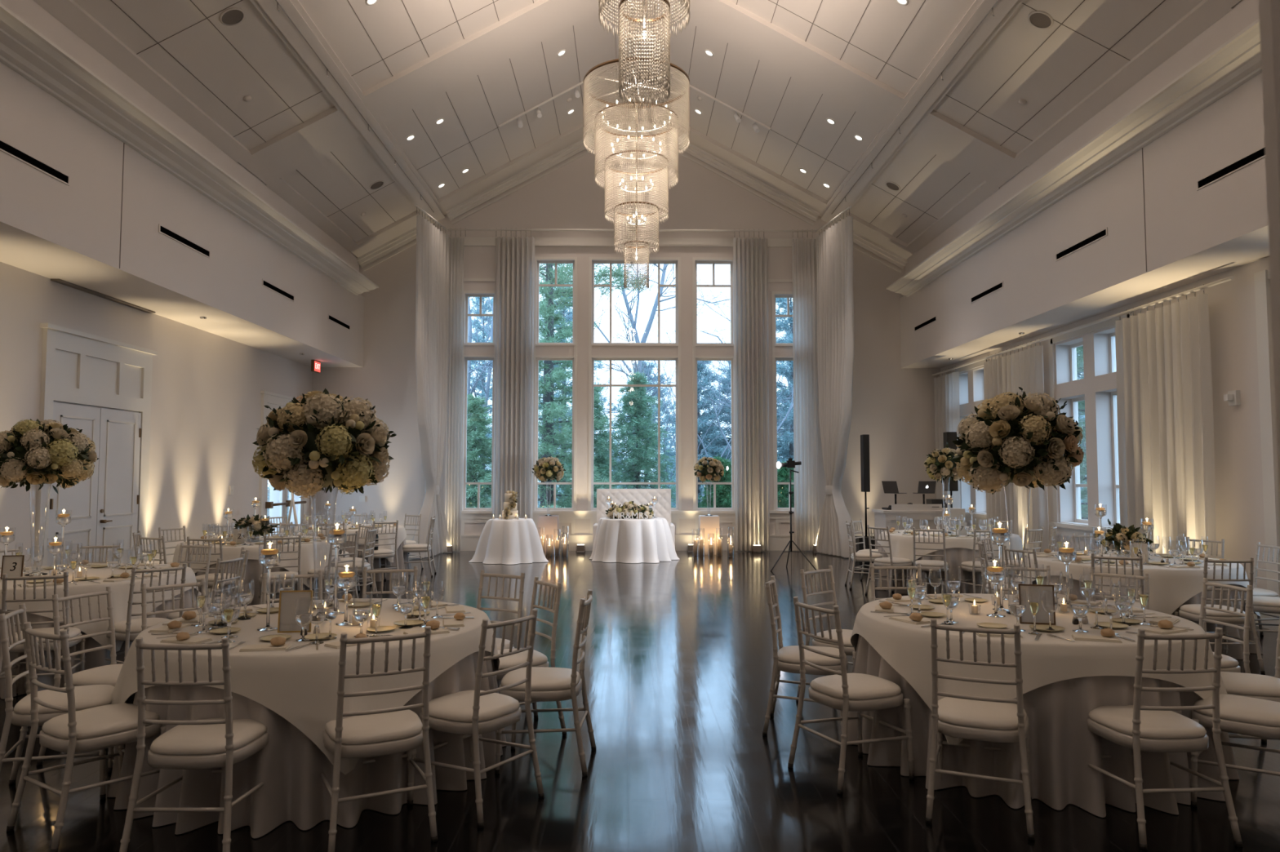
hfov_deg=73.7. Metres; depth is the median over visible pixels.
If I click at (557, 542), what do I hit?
pillar candle
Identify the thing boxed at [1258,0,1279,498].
column
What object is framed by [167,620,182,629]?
bread roll
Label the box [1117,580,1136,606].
bowl
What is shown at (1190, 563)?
bread roll
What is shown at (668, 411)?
bare tree
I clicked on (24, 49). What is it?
trim
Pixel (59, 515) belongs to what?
candle
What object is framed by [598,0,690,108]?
crystal chandelier
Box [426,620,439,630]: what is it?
bread roll
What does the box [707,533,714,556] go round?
vase
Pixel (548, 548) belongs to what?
pillar candle
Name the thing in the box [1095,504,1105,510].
candle
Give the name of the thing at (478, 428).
tree
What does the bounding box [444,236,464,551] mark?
curtain
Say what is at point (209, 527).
chair
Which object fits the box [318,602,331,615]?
votive candle
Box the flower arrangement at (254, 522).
[232,514,279,537]
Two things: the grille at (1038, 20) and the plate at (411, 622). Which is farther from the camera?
the grille at (1038, 20)
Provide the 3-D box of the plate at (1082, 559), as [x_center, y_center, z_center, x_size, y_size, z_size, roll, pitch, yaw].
[4.239,1.281,8.173,0.160,0.014,0.160,0,-3,-1]
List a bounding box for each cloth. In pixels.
[0,563,198,652]
[0,588,196,699]
[106,650,506,838]
[111,598,501,774]
[172,536,342,589]
[195,551,345,606]
[278,524,406,562]
[341,538,410,582]
[468,518,548,564]
[589,517,679,563]
[846,634,1239,817]
[850,593,1241,745]
[874,543,1022,594]
[877,529,1022,577]
[1017,551,1260,616]
[1031,575,1262,659]
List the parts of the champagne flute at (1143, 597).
stem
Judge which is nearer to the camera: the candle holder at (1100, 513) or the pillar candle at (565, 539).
the candle holder at (1100, 513)
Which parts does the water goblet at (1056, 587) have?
stem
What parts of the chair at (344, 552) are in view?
leg, rail, leg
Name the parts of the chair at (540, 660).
seat frame, leg, rail, rail, rail, rail, leg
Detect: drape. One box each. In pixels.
[408,214,450,558]
[814,215,855,557]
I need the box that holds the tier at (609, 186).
[604,151,668,226]
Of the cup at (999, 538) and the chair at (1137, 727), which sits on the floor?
the chair at (1137, 727)
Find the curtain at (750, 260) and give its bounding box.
[733,237,769,551]
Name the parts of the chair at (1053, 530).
leg, leg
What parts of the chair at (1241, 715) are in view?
leg, seat frame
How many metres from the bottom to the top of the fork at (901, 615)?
0.003 m
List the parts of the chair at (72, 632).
leg, leg, rail, rail, rail, rail, seat frame, leg, leg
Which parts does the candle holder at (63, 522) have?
stem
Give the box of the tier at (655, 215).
[613,203,658,256]
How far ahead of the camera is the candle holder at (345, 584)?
4.69 m
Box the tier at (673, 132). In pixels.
[594,103,678,195]
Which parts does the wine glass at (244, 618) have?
stem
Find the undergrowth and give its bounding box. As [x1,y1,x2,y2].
[266,445,1087,519]
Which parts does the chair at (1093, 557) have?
leg, rail, rail, rail, leg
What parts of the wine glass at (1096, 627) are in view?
stem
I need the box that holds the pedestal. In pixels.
[942,507,965,529]
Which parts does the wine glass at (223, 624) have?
stem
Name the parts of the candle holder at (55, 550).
stem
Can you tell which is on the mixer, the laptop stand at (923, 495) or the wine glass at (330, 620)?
the laptop stand at (923, 495)
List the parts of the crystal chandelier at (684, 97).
stem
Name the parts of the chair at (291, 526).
leg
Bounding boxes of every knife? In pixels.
[151,632,195,635]
[202,640,222,644]
[284,643,313,651]
[429,604,458,607]
[436,617,474,618]
[439,626,458,630]
[870,611,907,613]
[879,600,907,605]
[920,623,946,627]
[1035,633,1041,640]
[1115,635,1135,641]
[1132,616,1171,617]
[1152,623,1193,630]
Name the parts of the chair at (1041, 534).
leg, rail, rail, rail, leg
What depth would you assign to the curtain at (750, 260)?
17.79 m
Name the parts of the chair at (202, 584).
leg, rail, rail, leg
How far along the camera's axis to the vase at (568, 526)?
16.68 m
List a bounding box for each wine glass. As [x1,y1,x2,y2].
[19,547,31,573]
[80,554,92,579]
[195,591,213,633]
[215,587,231,626]
[237,583,253,620]
[266,577,280,607]
[308,600,325,644]
[322,596,338,639]
[391,572,404,605]
[393,575,407,610]
[405,582,420,618]
[413,586,427,623]
[430,583,444,617]
[928,568,942,599]
[998,568,1008,599]
[1041,590,1057,630]
[1058,573,1073,606]
[1088,588,1104,629]
[1097,578,1113,615]
[1102,592,1119,635]
[1112,586,1128,617]
[1139,542,1150,564]
[1162,537,1171,558]
[1177,542,1187,564]
[1180,541,1190,561]
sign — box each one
[311,360,320,373]
[613,512,648,519]
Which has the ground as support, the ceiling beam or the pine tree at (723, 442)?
the pine tree at (723, 442)
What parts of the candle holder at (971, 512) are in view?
stem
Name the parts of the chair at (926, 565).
leg, rail, rail, rail, rail, seat frame, leg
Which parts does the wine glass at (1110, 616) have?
stem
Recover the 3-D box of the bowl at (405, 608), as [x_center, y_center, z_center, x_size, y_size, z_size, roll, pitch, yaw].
[-1.261,0.947,4.599,0.090,0.140,0.089,0,-3,-1]
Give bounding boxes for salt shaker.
[313,626,319,634]
[1081,615,1088,624]
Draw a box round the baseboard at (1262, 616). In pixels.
[1253,613,1268,629]
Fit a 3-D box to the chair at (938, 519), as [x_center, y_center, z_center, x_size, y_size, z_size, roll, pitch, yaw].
[4.710,1.863,12.900,0.454,0.923,0.509,-1,-3,17]
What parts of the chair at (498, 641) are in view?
leg, rail, rail, rail, rail, leg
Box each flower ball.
[0,418,98,493]
[252,387,395,498]
[531,456,565,482]
[693,457,724,483]
[924,442,963,483]
[951,386,1084,494]
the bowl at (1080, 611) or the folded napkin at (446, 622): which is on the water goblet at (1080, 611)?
the bowl at (1080, 611)
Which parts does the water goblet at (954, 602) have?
stem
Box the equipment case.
[925,498,947,507]
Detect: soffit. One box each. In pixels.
[0,0,364,367]
[899,0,1269,368]
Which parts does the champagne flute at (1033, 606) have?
stem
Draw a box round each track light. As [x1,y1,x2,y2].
[498,80,589,128]
[671,75,770,133]
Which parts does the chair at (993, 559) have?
leg, leg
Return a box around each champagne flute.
[14,548,22,555]
[64,544,71,568]
[68,551,78,582]
[116,539,124,566]
[128,546,137,577]
[145,552,154,573]
[150,545,157,568]
[193,582,207,626]
[202,530,207,543]
[220,592,235,643]
[222,527,227,545]
[248,524,253,545]
[284,524,289,544]
[303,522,307,538]
[313,527,317,540]
[324,569,333,603]
[369,588,382,637]
[419,582,431,627]
[422,573,431,608]
[906,568,915,605]
[906,581,916,616]
[941,580,953,625]
[955,524,959,537]
[1027,587,1041,635]
[1035,564,1044,585]
[1056,537,1062,551]
[1083,574,1094,607]
[1125,581,1136,617]
[1132,547,1139,565]
[1137,586,1151,625]
[1187,544,1195,561]
[1201,545,1208,562]
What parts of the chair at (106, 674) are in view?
leg, rail, rail, rail, rail, leg, leg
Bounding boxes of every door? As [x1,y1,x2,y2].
[33,323,157,566]
[258,391,306,536]
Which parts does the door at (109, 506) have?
panel moulding, handle, panel moulding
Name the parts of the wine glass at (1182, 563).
stem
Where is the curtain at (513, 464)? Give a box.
[492,236,534,519]
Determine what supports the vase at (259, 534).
on the cloth at (322, 549)
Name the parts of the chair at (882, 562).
leg, rail, rail, rail, rail, leg, seat frame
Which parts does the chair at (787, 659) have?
leg, leg, seat frame, leg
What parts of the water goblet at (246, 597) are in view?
stem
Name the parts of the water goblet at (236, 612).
stem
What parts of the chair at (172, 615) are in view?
leg, rail, rail, rail, leg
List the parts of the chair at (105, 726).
leg, rail, rail, rail, rail, leg, seat frame, leg, leg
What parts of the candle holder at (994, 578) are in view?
stem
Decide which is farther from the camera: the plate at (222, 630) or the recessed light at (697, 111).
the recessed light at (697, 111)
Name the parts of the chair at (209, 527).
leg, rail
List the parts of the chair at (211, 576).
leg, rail, rail, rail, rail, seat frame, leg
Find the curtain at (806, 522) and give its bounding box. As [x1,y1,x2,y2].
[791,238,819,551]
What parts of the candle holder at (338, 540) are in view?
stem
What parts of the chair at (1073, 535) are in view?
leg, rail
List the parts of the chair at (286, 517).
rail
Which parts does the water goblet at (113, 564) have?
stem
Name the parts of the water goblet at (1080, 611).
stem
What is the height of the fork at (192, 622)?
0.003 m
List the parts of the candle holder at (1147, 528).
stem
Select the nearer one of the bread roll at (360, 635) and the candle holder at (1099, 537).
the bread roll at (360, 635)
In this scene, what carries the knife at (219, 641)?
on the cloth at (300, 685)
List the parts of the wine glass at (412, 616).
stem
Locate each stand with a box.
[287,491,297,527]
[770,458,816,571]
[888,493,897,507]
[922,493,924,504]
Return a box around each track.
[275,0,434,213]
[831,0,999,213]
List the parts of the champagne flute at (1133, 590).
stem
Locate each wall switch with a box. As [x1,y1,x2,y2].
[229,485,234,494]
[359,496,365,502]
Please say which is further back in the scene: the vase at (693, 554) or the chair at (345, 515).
the vase at (693, 554)
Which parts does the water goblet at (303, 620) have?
stem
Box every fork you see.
[155,633,197,638]
[182,622,202,623]
[229,641,245,649]
[440,612,471,616]
[884,614,909,617]
[1046,634,1075,641]
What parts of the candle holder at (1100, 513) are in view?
stem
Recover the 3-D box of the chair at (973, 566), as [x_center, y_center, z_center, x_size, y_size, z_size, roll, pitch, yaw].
[4.301,1.740,10.734,0.454,0.923,0.509,0,-3,-3]
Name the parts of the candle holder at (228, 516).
stem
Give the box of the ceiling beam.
[33,0,1240,259]
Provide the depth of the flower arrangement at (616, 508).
15.87 m
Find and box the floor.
[0,551,1279,851]
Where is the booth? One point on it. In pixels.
(883, 518)
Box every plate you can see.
[26,579,52,583]
[43,567,56,569]
[75,577,99,580]
[89,564,108,568]
[109,574,131,577]
[118,565,138,568]
[208,619,238,625]
[208,627,241,634]
[236,613,256,618]
[254,542,269,544]
[256,607,279,613]
[259,634,291,641]
[303,633,337,640]
[313,603,337,608]
[347,602,373,607]
[366,626,395,632]
[393,619,424,626]
[396,606,422,611]
[408,610,430,616]
[908,604,934,609]
[920,612,946,617]
[928,599,944,604]
[964,598,988,602]
[976,622,1007,629]
[1029,624,1065,631]
[1081,558,1091,560]
[1088,608,1116,613]
[1093,622,1128,629]
[1102,560,1115,563]
[1111,617,1142,624]
[1147,561,1168,564]
[1160,555,1179,558]
[1178,558,1197,560]
[1183,561,1201,564]
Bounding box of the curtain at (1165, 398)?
[1115,293,1216,559]
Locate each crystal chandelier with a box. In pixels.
[582,0,689,291]
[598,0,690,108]
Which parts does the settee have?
arm, backrest, arm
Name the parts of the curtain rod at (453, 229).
rod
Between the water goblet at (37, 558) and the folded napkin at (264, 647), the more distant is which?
the water goblet at (37, 558)
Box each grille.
[222,9,243,24]
[370,181,382,189]
[863,435,869,491]
[886,182,898,190]
[947,433,957,489]
[1029,13,1051,27]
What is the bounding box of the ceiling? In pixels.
[73,0,1203,244]
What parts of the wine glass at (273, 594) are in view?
stem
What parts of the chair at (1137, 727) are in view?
leg, seat frame, rail, rail, rail, rail, leg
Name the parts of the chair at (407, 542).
leg, rail, leg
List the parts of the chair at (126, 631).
seat frame, leg, rail, rail, rail, rail, leg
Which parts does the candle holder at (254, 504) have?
stem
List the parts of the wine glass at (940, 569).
stem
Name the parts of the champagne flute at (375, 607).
stem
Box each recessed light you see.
[365,0,377,5]
[405,134,415,141]
[435,118,444,124]
[437,182,445,188]
[461,168,469,173]
[556,49,566,56]
[567,108,574,114]
[694,108,702,115]
[704,48,713,57]
[799,168,807,173]
[822,182,830,188]
[826,118,835,124]
[853,134,863,141]
[895,0,908,5]
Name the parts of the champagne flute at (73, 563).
stem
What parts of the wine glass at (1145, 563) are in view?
stem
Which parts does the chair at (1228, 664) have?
leg, rail, rail, rail, rail, seat frame, leg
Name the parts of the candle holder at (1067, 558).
stem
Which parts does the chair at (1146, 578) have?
leg, rail, rail, leg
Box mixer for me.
[881,502,912,510]
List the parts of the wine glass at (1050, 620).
stem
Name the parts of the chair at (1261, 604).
seat frame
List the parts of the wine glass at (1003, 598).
stem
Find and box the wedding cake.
[501,490,519,519]
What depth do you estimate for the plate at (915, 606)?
5.26 m
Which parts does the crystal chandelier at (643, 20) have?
stem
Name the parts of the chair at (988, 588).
leg, leg, seat frame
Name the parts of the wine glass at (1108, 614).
stem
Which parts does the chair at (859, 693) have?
leg, rail, rail, rail, rail, leg, seat frame, leg, leg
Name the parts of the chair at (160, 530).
leg, rail, rail, leg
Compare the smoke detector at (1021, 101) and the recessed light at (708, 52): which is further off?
the recessed light at (708, 52)
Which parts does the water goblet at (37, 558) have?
stem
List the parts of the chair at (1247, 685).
seat frame, leg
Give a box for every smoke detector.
[244,95,251,102]
[1018,98,1026,105]
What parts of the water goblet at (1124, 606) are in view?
stem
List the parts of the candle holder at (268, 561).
stem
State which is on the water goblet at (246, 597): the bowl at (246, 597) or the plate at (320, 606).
the bowl at (246, 597)
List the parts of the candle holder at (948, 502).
stem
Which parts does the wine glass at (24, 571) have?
stem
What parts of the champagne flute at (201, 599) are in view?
stem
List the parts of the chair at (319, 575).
leg, rail, rail, leg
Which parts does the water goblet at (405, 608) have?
stem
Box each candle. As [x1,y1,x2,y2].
[0,527,13,535]
[48,537,62,546]
[57,509,70,517]
[74,568,84,577]
[260,542,279,555]
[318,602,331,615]
[328,524,345,534]
[337,565,355,577]
[349,616,359,626]
[367,614,380,628]
[540,537,543,551]
[546,546,551,555]
[555,538,559,554]
[562,543,566,554]
[563,535,567,551]
[693,538,697,553]
[699,539,703,554]
[709,544,713,554]
[717,538,721,553]
[728,537,733,545]
[728,544,733,554]
[968,600,980,614]
[986,560,1003,572]
[991,521,1007,533]
[991,592,999,605]
[1057,599,1070,613]
[1058,541,1074,552]
[1083,548,1089,555]
[1093,527,1104,533]
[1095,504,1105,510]
[1142,519,1152,524]
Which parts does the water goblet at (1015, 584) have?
stem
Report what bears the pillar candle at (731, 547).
in the vase at (728, 554)
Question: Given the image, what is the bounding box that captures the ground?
[266,489,1087,536]
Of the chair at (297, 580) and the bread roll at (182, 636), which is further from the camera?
the chair at (297, 580)
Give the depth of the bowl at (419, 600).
4.78 m
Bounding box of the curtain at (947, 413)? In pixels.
[933,372,960,508]
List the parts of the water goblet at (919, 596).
stem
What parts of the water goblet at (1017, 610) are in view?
stem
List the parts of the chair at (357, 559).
leg, leg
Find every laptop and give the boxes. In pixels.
[881,480,906,493]
[913,481,936,493]
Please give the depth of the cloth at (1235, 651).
7.45 m
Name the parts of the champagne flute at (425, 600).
stem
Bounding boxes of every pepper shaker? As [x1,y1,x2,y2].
[300,626,307,635]
[1071,615,1079,624]
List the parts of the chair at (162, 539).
leg, rail, rail, leg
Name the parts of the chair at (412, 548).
seat frame, leg, leg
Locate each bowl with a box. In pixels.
[195,591,213,614]
[206,587,226,615]
[219,592,240,622]
[237,580,254,604]
[293,598,313,626]
[308,600,325,625]
[352,594,370,622]
[397,588,414,615]
[412,575,427,597]
[417,584,433,608]
[941,582,959,609]
[946,570,960,591]
[1007,588,1026,617]
[1027,587,1039,614]
[1041,590,1057,613]
[1070,588,1089,617]
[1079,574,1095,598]
[1102,592,1119,616]
[1114,586,1132,613]
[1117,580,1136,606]
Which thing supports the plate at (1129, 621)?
on the cloth at (906, 647)
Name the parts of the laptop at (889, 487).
lid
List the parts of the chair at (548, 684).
leg, leg, seat frame, leg, rail, rail, rail, leg, rail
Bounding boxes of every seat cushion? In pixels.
[12,626,80,644]
[13,684,114,714]
[41,703,159,739]
[71,663,123,686]
[107,617,170,633]
[150,718,266,755]
[166,607,226,619]
[194,596,235,607]
[195,573,235,582]
[259,571,297,579]
[307,567,350,574]
[324,709,422,744]
[333,561,369,568]
[340,557,366,562]
[361,548,393,554]
[402,543,431,548]
[405,540,416,544]
[421,690,519,722]
[493,648,547,670]
[495,638,513,649]
[500,666,580,690]
[777,645,846,666]
[809,673,901,700]
[813,629,853,647]
[851,552,882,558]
[857,549,878,552]
[874,557,911,564]
[915,560,947,566]
[937,697,1026,729]
[961,560,999,568]
[986,577,1017,583]
[986,582,1017,591]
[996,560,1022,566]
[1015,593,1066,598]
[1088,705,1206,739]
[1095,600,1141,608]
[1179,604,1244,617]
[1193,693,1279,727]
[1213,652,1238,668]
[1220,671,1279,697]
[1244,595,1279,607]
[1253,587,1278,596]
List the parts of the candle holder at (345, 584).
stem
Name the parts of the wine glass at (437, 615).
stem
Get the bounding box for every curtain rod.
[413,204,448,232]
[443,228,821,237]
[815,205,852,235]
[932,275,1234,377]
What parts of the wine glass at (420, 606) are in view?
stem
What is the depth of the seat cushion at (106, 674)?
4.70 m
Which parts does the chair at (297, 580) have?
leg, seat frame, rail, rail, rail, rail, leg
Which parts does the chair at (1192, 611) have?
leg, seat frame, rail, leg, rail, rail, rail, leg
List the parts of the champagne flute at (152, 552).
stem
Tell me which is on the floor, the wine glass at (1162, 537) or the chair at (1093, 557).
the chair at (1093, 557)
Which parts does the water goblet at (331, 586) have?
stem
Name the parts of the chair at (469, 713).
leg, seat frame, leg, leg, rail, rail, rail, rail, leg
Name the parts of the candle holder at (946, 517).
stem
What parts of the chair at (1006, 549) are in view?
leg, rail, rail, rail, leg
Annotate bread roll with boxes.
[53,578,63,583]
[80,560,88,564]
[120,572,129,577]
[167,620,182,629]
[170,562,179,567]
[176,631,190,640]
[182,611,196,620]
[229,541,235,545]
[270,636,286,646]
[342,593,352,600]
[355,633,367,638]
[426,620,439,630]
[453,612,465,620]
[879,601,892,608]
[892,593,902,599]
[909,612,923,621]
[1044,548,1051,553]
[1069,594,1077,600]
[1075,556,1081,561]
[1100,628,1115,637]
[1118,560,1128,564]
[1157,619,1173,629]
[1186,561,1195,566]
[1199,553,1207,558]
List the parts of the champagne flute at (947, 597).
stem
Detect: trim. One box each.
[0,2,378,295]
[110,0,614,235]
[119,142,124,268]
[356,115,633,271]
[405,511,874,551]
[461,237,816,511]
[630,115,906,272]
[658,0,1165,236]
[885,17,1261,297]
[954,269,1279,631]
[1142,147,1146,271]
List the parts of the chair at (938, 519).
leg, rail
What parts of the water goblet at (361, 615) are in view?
stem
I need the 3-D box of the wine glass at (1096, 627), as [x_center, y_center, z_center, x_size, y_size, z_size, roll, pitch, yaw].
[2.451,0.981,4.583,0.081,0.207,0.079,0,-3,-1]
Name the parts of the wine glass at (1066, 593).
stem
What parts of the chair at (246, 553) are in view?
leg, leg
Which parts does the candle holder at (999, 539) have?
stem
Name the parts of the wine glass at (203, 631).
stem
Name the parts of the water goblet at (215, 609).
stem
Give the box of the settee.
[592,488,675,547]
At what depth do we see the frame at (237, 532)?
10.15 m
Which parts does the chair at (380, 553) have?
leg, seat frame, leg, rail, rail, rail, rail, leg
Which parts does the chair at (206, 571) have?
leg, rail, rail, rail, leg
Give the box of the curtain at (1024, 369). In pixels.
[983,345,1048,555]
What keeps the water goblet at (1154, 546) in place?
on the cloth at (1170, 588)
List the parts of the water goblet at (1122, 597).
stem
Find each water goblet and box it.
[31,546,44,571]
[55,553,69,575]
[69,543,82,568]
[106,551,119,578]
[111,543,124,568]
[128,551,141,575]
[139,544,147,568]
[206,587,226,630]
[207,524,216,543]
[210,525,218,538]
[213,583,232,623]
[219,592,240,638]
[221,526,230,544]
[237,580,254,617]
[240,528,249,545]
[278,526,286,540]
[278,573,294,593]
[293,524,301,542]
[293,598,313,641]
[299,524,304,537]
[305,526,312,538]
[312,515,319,526]
[324,571,339,607]
[337,520,343,529]
[352,594,370,637]
[364,515,370,528]
[379,514,385,526]
[391,572,407,608]
[397,588,414,629]
[412,575,427,611]
[417,584,433,622]
[905,524,911,533]
[911,579,926,613]
[912,573,927,604]
[919,520,926,535]
[941,582,959,623]
[946,570,960,602]
[947,520,955,535]
[964,520,971,536]
[979,519,986,536]
[1007,588,1026,631]
[1010,567,1026,602]
[1047,570,1062,605]
[1061,536,1071,547]
[1070,588,1089,632]
[1079,574,1095,608]
[1089,539,1100,563]
[1114,586,1132,626]
[1117,580,1136,619]
[1120,542,1131,564]
[1149,535,1159,556]
[1168,541,1180,565]
[1175,538,1186,559]
[1191,540,1203,562]
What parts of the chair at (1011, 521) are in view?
rail, leg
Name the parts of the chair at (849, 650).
leg, rail, rail, rail, rail, leg, seat frame, leg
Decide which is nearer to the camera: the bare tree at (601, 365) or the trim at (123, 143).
the trim at (123, 143)
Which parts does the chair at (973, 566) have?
leg, seat frame, leg, rail, rail, rail, leg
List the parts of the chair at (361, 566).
seat frame, leg, leg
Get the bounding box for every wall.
[0,262,312,569]
[309,125,940,535]
[940,256,1270,589]
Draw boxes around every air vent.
[0,138,70,186]
[50,279,155,313]
[158,223,210,258]
[262,279,294,302]
[328,314,350,330]
[914,315,937,332]
[970,280,1003,303]
[1055,227,1107,261]
[1195,146,1265,191]
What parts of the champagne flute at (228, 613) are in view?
stem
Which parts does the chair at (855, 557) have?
leg, leg, seat frame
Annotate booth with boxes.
[871,504,942,549]
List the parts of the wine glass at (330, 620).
stem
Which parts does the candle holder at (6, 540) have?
stem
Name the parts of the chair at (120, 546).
leg, rail, rail, leg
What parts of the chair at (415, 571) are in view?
leg, rail, rail, leg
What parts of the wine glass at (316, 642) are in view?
stem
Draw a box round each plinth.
[537,515,559,555]
[698,515,719,555]
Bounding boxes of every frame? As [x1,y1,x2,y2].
[0,555,24,579]
[232,528,246,543]
[277,590,313,632]
[955,522,967,535]
[1017,584,1055,625]
[1128,543,1148,564]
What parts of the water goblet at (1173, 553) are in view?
stem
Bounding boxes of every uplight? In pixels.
[446,545,453,552]
[577,544,585,551]
[687,544,693,551]
[751,545,761,552]
[813,545,817,551]
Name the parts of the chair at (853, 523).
leg, leg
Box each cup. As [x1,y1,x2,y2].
[257,543,280,566]
[327,524,346,545]
[336,565,357,589]
[984,560,1004,582]
[990,524,1009,543]
[1057,543,1076,562]
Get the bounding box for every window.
[463,357,493,510]
[465,294,494,343]
[535,358,573,510]
[536,261,574,343]
[591,261,677,344]
[591,358,678,510]
[695,261,733,344]
[695,358,733,510]
[774,295,792,344]
[775,358,794,510]
[1070,341,1083,381]
[1071,396,1088,523]
[1108,332,1116,373]
[1111,391,1119,524]
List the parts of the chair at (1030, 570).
leg, rail, rail, leg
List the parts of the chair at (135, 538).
leg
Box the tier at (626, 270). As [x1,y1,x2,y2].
[623,241,648,291]
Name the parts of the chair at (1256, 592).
leg, rail, rail, rail, rail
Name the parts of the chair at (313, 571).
seat frame, leg, rail, rail, rail, leg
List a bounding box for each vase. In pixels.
[24,484,51,576]
[246,533,259,542]
[310,486,338,621]
[546,534,552,556]
[553,528,560,556]
[561,526,568,554]
[561,546,568,556]
[692,528,698,556]
[697,528,704,556]
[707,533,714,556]
[715,528,722,556]
[727,526,733,552]
[727,533,733,556]
[941,478,952,533]
[1003,485,1031,615]
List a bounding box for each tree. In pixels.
[466,295,541,506]
[466,393,492,507]
[469,297,493,495]
[472,309,492,386]
[475,263,617,507]
[537,282,613,500]
[537,419,571,500]
[538,263,655,305]
[538,263,730,479]
[539,360,624,466]
[553,312,675,481]
[559,386,619,507]
[560,364,624,465]
[568,360,664,471]
[569,360,675,462]
[593,371,675,507]
[596,360,675,487]
[608,377,665,452]
[616,334,673,472]
[618,341,724,469]
[623,324,777,433]
[626,274,792,506]
[629,320,731,457]
[631,266,793,459]
[636,324,706,488]
[648,332,721,485]
[650,361,675,461]
[655,302,781,431]
[660,360,731,506]
[662,332,786,418]
[668,264,793,431]
[697,453,731,507]
[700,360,789,462]
[725,390,791,461]
[775,297,794,501]
[776,366,793,457]
[777,389,789,458]
[777,457,794,507]
[1075,346,1088,519]
[1076,351,1085,475]
[1078,408,1084,447]
[1079,411,1087,489]
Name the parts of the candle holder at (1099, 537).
stem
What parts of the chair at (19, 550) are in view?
rail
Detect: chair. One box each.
[0,546,22,568]
[0,571,85,697]
[0,603,116,799]
[6,622,165,851]
[36,586,125,772]
[75,543,122,564]
[105,563,186,663]
[119,637,268,851]
[132,530,141,558]
[138,534,166,564]
[141,578,206,631]
[158,525,186,564]
[166,554,244,619]
[177,542,212,596]
[186,536,242,604]
[194,546,248,608]
[208,524,235,538]
[258,534,301,604]
[262,570,322,604]
[267,515,288,536]
[270,521,293,536]
[279,522,308,536]
[302,530,358,599]
[303,514,326,524]
[315,521,350,558]
[320,626,437,851]
[333,527,378,598]
[340,524,375,595]
[343,513,367,524]
[358,520,398,586]
[362,566,417,599]
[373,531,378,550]
[402,515,436,577]
[404,513,423,569]
[407,608,544,828]
[476,569,524,688]
[493,577,566,736]
[494,590,595,777]
[762,575,847,736]
[787,596,914,794]
[795,565,855,702]
[844,520,882,589]
[849,519,878,583]
[865,524,915,597]
[870,563,922,601]
[912,527,948,593]
[925,618,1035,840]
[937,517,963,529]
[957,528,1004,593]
[977,535,1017,593]
[977,538,1017,595]
[988,519,1012,532]
[995,564,1051,594]
[996,527,1043,571]
[1003,545,1066,598]
[1019,524,1057,559]
[1072,533,1109,551]
[1086,627,1242,850]
[1088,568,1149,609]
[1090,552,1144,608]
[1174,556,1265,674]
[1185,537,1224,558]
[1191,693,1279,807]
[1199,577,1266,742]
[1220,616,1279,740]
[1244,595,1279,632]
[1253,542,1279,635]
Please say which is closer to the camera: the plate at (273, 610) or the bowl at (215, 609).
the bowl at (215, 609)
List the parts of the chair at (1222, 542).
leg, rail, rail, leg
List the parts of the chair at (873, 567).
leg, rail, rail, leg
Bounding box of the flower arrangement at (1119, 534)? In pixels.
[1094,518,1153,554]
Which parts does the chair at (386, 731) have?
leg, seat frame, rail, rail, rail, rail, leg, leg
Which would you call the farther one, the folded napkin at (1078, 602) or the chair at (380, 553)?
the chair at (380, 553)
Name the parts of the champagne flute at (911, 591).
stem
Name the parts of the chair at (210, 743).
leg, rail, rail, rail, rail, seat frame, leg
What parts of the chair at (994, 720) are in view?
leg, leg, rail, rail, rail, rail, seat frame, leg, leg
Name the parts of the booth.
frame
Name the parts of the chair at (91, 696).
leg, rail, rail, rail, leg, rail, seat frame, leg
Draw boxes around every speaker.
[219,7,244,26]
[368,180,384,190]
[852,434,875,552]
[885,181,900,191]
[942,431,958,507]
[1027,10,1053,29]
[1223,390,1240,405]
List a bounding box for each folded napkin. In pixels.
[22,565,48,569]
[26,582,62,587]
[78,563,106,565]
[102,577,137,582]
[129,563,159,565]
[143,573,163,577]
[147,623,191,632]
[160,636,212,644]
[178,614,208,622]
[218,607,252,613]
[222,544,243,546]
[239,643,292,652]
[292,542,312,544]
[314,539,328,542]
[324,641,367,648]
[337,598,374,603]
[403,627,449,635]
[416,600,447,607]
[443,618,464,627]
[444,605,465,613]
[875,604,893,613]
[885,597,923,602]
[888,615,930,625]
[902,533,917,536]
[928,593,963,598]
[955,536,973,537]
[976,632,1022,638]
[1035,552,1057,555]
[1036,554,1052,557]
[1057,560,1083,563]
[1061,599,1102,605]
[1071,634,1122,643]
[1104,563,1131,567]
[1111,604,1143,613]
[1145,627,1188,635]
[1148,617,1180,624]
[1168,565,1199,568]
[1196,557,1219,559]
[1213,563,1229,565]
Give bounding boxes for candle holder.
[0,527,15,578]
[46,538,63,575]
[55,510,71,574]
[223,508,233,541]
[250,499,260,540]
[257,543,280,631]
[260,518,270,542]
[324,502,331,527]
[327,524,346,614]
[335,565,357,626]
[348,506,356,527]
[605,497,612,518]
[651,497,657,518]
[942,511,951,534]
[945,499,952,532]
[967,505,976,533]
[984,560,1005,617]
[990,524,1009,611]
[1057,543,1076,606]
[1092,527,1106,561]
[1093,504,1106,556]
[1140,519,1154,559]
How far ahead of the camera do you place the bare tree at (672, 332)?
41.21 m
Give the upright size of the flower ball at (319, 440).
0.632 m
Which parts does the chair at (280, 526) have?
leg, rail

